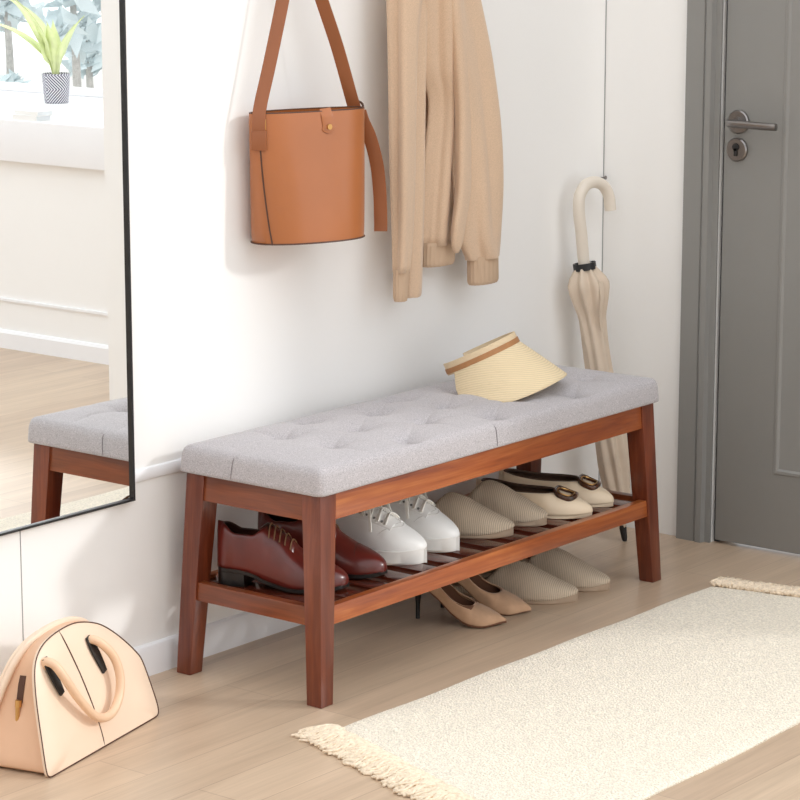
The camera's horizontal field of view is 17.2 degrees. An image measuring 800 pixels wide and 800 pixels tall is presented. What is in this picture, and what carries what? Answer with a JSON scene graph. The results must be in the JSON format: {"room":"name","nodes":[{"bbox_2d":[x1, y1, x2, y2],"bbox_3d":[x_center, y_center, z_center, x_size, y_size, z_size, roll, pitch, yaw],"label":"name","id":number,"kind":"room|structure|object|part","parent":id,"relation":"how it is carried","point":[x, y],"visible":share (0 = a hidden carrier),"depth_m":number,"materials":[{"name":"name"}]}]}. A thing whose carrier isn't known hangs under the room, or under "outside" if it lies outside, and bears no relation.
{"room":"home entryway","nodes":[
{"label":"home entryway","id":0,"kind":"room"},
{"bbox_2d":[0,0,605,675],"bbox_3d":[-1.307,-0.628,3.914,0.100,2.750,5.807,9,14,38],"label":"wall","id":1,"kind":"structure","parent":0,"point":[231,334],"depth_m":5.24,"materials":[{"name":"white paint"}]},
{"bbox_2d":[20,531,23,640],"bbox_3d":[-1.447,0.551,3.891,0.003,0.324,2.434,9,14,38],"label":"trim","id":2,"kind":"structure","parent":1,"relation":"attached to","point":[20,531],"depth_m":4.82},
{"bbox_2d":[0,0,135,535],"bbox_3d":[-0.823,-0.589,4.448,0.015,1.750,1.017,9,14,38],"label":"wall mirror","id":3,"kind":"object","parent":1,"relation":"attached to","point":[67,450],"visible":1,"depth_m":4.79,"materials":[{"name":"mirror"}]},
{"bbox_2d":[135,458,180,482],"bbox_3d":[-1.572,0.413,3.696,0.006,0.026,4.820,9,14,38],"label":"trim","id":4,"kind":"structure","parent":1,"relation":"attached to","point":[173,466],"depth_m":5.06,"materials":[{"name":"white paint"}]},
{"bbox_2d":[134,612,301,675],"bbox_3d":[-1.294,0.704,4.107,0.012,0.062,5.707,9,14,38],"label":"baseboard","id":5,"kind":"structure","parent":1,"relation":"attached to","point":[161,655],"depth_m":5.26,"materials":[{"name":"white paint"}]},
{"bbox_2d":[598,0,606,480],"bbox_3d":[0.474,-1.087,6.030,0.002,2.688,0.003,9,14,38],"label":"trim","id":6,"kind":"structure","parent":1,"relation":"attached to","point":[606,0],"depth_m":6.12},
{"bbox_3d":[0.055,-0.990,5.440,0.087,0.048,0.036,9,14,38],"label":"peg","id":7,"kind":"object","parent":1,"relation":"attached to","visible":0},
{"bbox_2d":[386,0,503,301],"bbox_3d":[0.088,-0.614,5.521,0.109,0.785,0.369,8,14,34],"label":"sweater","id":8,"kind":"object","parent":7,"relation":"hanging from","point":[446,171],"visible":1,"depth_m":5.51,"materials":[{"name":"beige fabric"}]},
{"bbox_3d":[0.065,-0.647,5.549,0.030,0.631,0.192,9,14,38],"label":"panel","id":9,"kind":"part","parent":8,"relation":"part of","materials":[{"name":"beige fabric"}]},
{"bbox_2d":[0,526,799,799],"bbox_3d":[0.892,1.008,2.884,5.003,0.050,6.450,9,14,38],"label":"floor","id":10,"kind":"structure","parent":0,"point":[221,731],"depth_m":5.01,"materials":[{"name":"brown wood"}]},
{"bbox_2d":[0,616,158,777],"bbox_3d":[-0.590,0.500,4.710,0.183,0.224,0.400,5,13,24],"label":"handbag","id":11,"kind":"object","parent":10,"relation":"on","point":[74,687],"visible":1,"depth_m":4.62,"materials":[{"name":"leather"}]},
{"bbox_3d":[-0.662,0.539,4.579,0.012,0.041,0.014,5,13,24],"label":"zip pull","id":12,"kind":"part","parent":11,"relation":"part of","materials":[{"name":"gold metal"}]},
{"bbox_3d":[-0.645,0.499,4.735,0.060,0.215,0.387,5,13,24],"label":"panel","id":13,"kind":"part","parent":11,"relation":"part of","materials":[{"name":"leather"}]},
{"bbox_3d":[-0.555,0.501,4.650,0.072,0.144,0.196,5,13,24],"label":"handle","id":14,"kind":"part","parent":11,"relation":"part of","materials":[{"name":"leather"}]},
{"bbox_2d":[177,364,660,708],"bbox_3d":[0.070,0.235,5.417,0.367,0.463,1.160,9,14,38],"label":"bench","id":15,"kind":"object","parent":10,"relation":"on","point":[319,469],"visible":0.84,"depth_m":5.11,"materials":[{"name":"brown wood"}]},
{"bbox_3d":[-0.389,0.332,5.097,0.062,0.400,0.067,9,14,38],"label":"leg","id":16,"kind":"part","parent":15,"relation":"part of","materials":[{"name":"brown wood"}]},
{"bbox_3d":[-0.276,0.384,5.002,0.297,0.036,0.022,9,14,38],"label":"shelf rail","id":17,"kind":"part","parent":15,"relation":"part of","materials":[{"name":"brown wood"}]},
{"bbox_2d":[217,520,348,593],"bbox_3d":[-0.227,0.297,5.057,0.265,0.124,0.100,3,12,15],"label":"shoe","id":18,"kind":"object","parent":15,"relation":"on","point":[269,555],"visible":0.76,"depth_m":5.04,"materials":[{"name":"red leather"}]},
{"bbox_3d":[-0.150,0.369,4.911,0.062,0.400,0.067,9,14,38],"label":"leg","id":19,"kind":"part","parent":15,"relation":"part of","materials":[{"name":"brown wood"}]},
{"bbox_2d":[258,512,386,578],"bbox_3d":[-0.150,0.275,5.167,0.265,0.124,0.100,3,12,15],"label":"shoe","id":20,"kind":"object","parent":15,"relation":"on","point":[359,561],"visible":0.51,"depth_m":5.13,"materials":[{"name":"red leather"}]},
{"bbox_3d":[-0.058,0.277,5.529,0.021,0.036,1.090,9,14,38],"label":"shelf rail","id":21,"kind":"part","parent":15,"relation":"part of","materials":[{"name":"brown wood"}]},
{"bbox_2d":[336,504,426,564],"bbox_3d":[-0.081,0.243,5.288,0.296,0.139,0.109,6,13,27],"label":"sneaker","id":22,"kind":"object","parent":15,"relation":"on","point":[380,529],"visible":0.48,"depth_m":5.23,"materials":[{"name":"white leather"}]},
{"bbox_2d":[181,364,658,496],"bbox_3d":[0.070,0.039,5.378,0.360,0.063,1.146,9,14,38],"label":"seat cushion","id":23,"kind":"object","parent":15,"relation":"on","point":[362,448],"depth_m":5.16,"materials":[{"name":"grey fabric"}]},
{"bbox_2d":[382,493,459,551],"bbox_3d":[-0.008,0.221,5.394,0.296,0.139,0.109,6,13,27],"label":"sneaker","id":24,"kind":"object","parent":15,"relation":"on","point":[440,533],"visible":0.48,"depth_m":5.33,"materials":[{"name":"white leather"}]},
{"bbox_2d":[435,492,513,538],"bbox_3d":[0.102,0.232,5.477,0.274,0.085,0.108,3,12,15],"label":"slipper","id":25,"kind":"object","parent":15,"relation":"on","point":[473,520],"visible":0.51,"depth_m":5.43,"materials":[{"name":"beige fabric"}]},
{"bbox_3d":[0.198,0.317,5.330,0.021,0.036,1.090,9,14,38],"label":"shelf rail","id":26,"kind":"part","parent":15,"relation":"part of","materials":[{"name":"brown wood"}]},
{"bbox_2d":[443,331,566,402],"bbox_3d":[0.224,-0.075,5.547,0.256,0.138,0.251,9,14,38],"label":"visor","id":27,"kind":"object","parent":15,"relation":"on","point":[503,368],"visible":0.98,"depth_m":5.48,"materials":[{"name":"beige wicker"}]},
{"bbox_2d":[467,480,547,526],"bbox_3d":[0.182,0.210,5.586,0.274,0.085,0.108,3,12,15],"label":"slipper","id":28,"kind":"object","parent":15,"relation":"on","point":[496,496],"visible":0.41,"depth_m":5.54,"materials":[{"name":"beige fabric"}]},
{"bbox_3d":[0.290,0.162,5.936,0.062,0.400,0.067,9,14,38],"label":"leg","id":29,"kind":"part","parent":15,"relation":"part of","materials":[{"name":"brown wood"}]},
{"bbox_2d":[476,478,592,518],"bbox_3d":[0.284,0.210,5.641,0.260,0.064,0.096,4,12,18],"label":"shoe","id":30,"kind":"object","parent":15,"relation":"on","point":[560,502],"visible":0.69,"depth_m":5.60,"materials":[{"name":"beige leather"}]},
{"bbox_3d":[0.256,0.185,5.647,0.176,0.019,0.070,4,12,18],"label":"trim","id":31,"kind":"part","parent":30,"relation":"part of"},
{"bbox_2d":[498,468,613,507],"bbox_3d":[0.342,0.188,5.749,0.260,0.064,0.096,4,12,18],"label":"shoe","id":32,"kind":"object","parent":15,"relation":"on","point":[589,489],"visible":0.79,"depth_m":5.72,"materials":[{"name":"beige leather"}]},
{"bbox_3d":[0.313,0.164,5.753,0.176,0.019,0.070,4,12,18],"label":"trim","id":33,"kind":"part","parent":32,"relation":"part of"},
{"bbox_3d":[0.416,0.211,5.858,0.297,0.036,0.022,9,14,38],"label":"shelf rail","id":34,"kind":"part","parent":15,"relation":"part of","materials":[{"name":"brown wood"}]},
{"bbox_3d":[0.529,0.200,5.750,0.062,0.400,0.067,9,14,38],"label":"leg","id":35,"kind":"part","parent":15,"relation":"part of","materials":[{"name":"brown wood"}]},
{"bbox_2d":[415,584,506,627],"bbox_3d":[0.119,0.397,5.459,0.205,0.129,0.087,3,12,14],"label":"shoe","id":36,"kind":"object","parent":10,"relation":"on","point":[465,609],"visible":0.62,"depth_m":5.44,"materials":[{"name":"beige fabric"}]},
{"bbox_2d":[441,574,530,615],"bbox_3d":[0.176,0.378,5.553,0.208,0.130,0.090,3,12,14],"label":"shoe","id":37,"kind":"object","parent":10,"relation":"on","point":[493,596],"visible":0.55,"depth_m":5.52,"materials":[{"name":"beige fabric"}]},
{"bbox_2d":[451,560,577,604],"bbox_3d":[0.236,0.381,5.652,0.293,0.085,0.108,3,12,15],"label":"slipper","id":38,"kind":"object","parent":10,"relation":"on","point":[533,585],"visible":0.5,"depth_m":5.61,"materials":[{"name":"beige fabric"}]},
{"bbox_2d":[479,547,609,591],"bbox_3d":[0.317,0.359,5.760,0.294,0.085,0.108,3,12,15],"label":"slipper","id":39,"kind":"object","parent":10,"relation":"on","point":[560,563],"visible":0.51,"depth_m":5.71,"materials":[{"name":"beige fabric"}]},
{"bbox_2d":[291,576,799,799],"bbox_3d":[0.480,0.539,5.035,0.702,0.018,1.754,9,14,38],"label":"rug","id":40,"kind":"object","parent":10,"relation":"on","point":[642,705],"visible":1,"depth_m":4.87,"materials":[{"name":"beige carpet"}]},
{"bbox_2d":[568,176,629,540],"bbox_3d":[0.451,-0.089,6.064,0.143,0.844,0.127,-5,12,-24],"label":"umbrella","id":41,"kind":"object","parent":10,"relation":"on","point":[588,286],"visible":0.78,"depth_m":6.03,"materials":[{"name":"beige fabric"}]},
{"bbox_3d":[0.443,-0.404,6.032,0.035,0.214,0.136,10,15,41],"label":"handle","id":42,"kind":"part","parent":41,"relation":"part of","materials":[{"name":"beige plastic"}]},
{"bbox_2d":[599,0,726,541],"bbox_3d":[1.156,-0.965,5.581,1.647,2.750,0.120,9,14,38],"label":"wall","id":43,"kind":"structure","parent":0,"point":[645,85],"depth_m":6.08,"materials":[{"name":"white paint"}]},
{"bbox_2d":[676,0,799,554],"bbox_3d":[1.071,-0.670,5.632,1.069,2.153,0.120,9,14,38],"label":"door","id":44,"kind":"structure","parent":43,"relation":"in","point":[757,482],"depth_m":5.95,"materials":[{"name":"grey paint"}]},
{"bbox_3d":[1.064,-0.669,5.624,1.069,2.153,0.020,9,14,38],"label":"frame","id":45,"kind":"part","parent":44,"relation":"part of","materials":[{"name":"grey paint"}]},
{"bbox_3d":[0.754,-0.560,5.907,0.053,0.053,0.009,9,14,38],"label":"key plate","id":46,"kind":"part","parent":44,"relation":"part of","materials":[{"name":"silver metal"}]},
{"bbox_3d":[0.751,-0.620,5.889,0.053,0.053,0.022,9,14,38],"label":"handle","id":47,"kind":"part","parent":44,"relation":"part of","materials":[{"name":"silver metal"}]},
{"bbox_3d":[0.778,-0.608,5.831,0.134,0.018,0.042,9,14,38],"label":"lever","id":48,"kind":"part","parent":44,"relation":"part of","materials":[{"name":"silver metal"}]},
{"bbox_3d":[1.070,-0.637,5.639,0.574,1.715,0.004,9,14,38],"label":"panel","id":49,"kind":"part","parent":44,"relation":"part of","materials":[{"name":"grey paint"}]},
{"bbox_3d":[-0.212,-0.927,5.109,0.087,0.048,0.036,9,14,38],"label":"peg","id":50,"kind":"object","parent":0,"visible":0},
{"bbox_2d":[249,0,386,245],"bbox_3d":[-0.157,-0.630,5.173,0.324,0.632,0.127,-7,13,-31],"label":"bag","id":51,"kind":"object","parent":50,"relation":"hanging from","point":[307,165],"visible":1,"depth_m":5.15,"materials":[{"name":"brown leather"}]}
]}

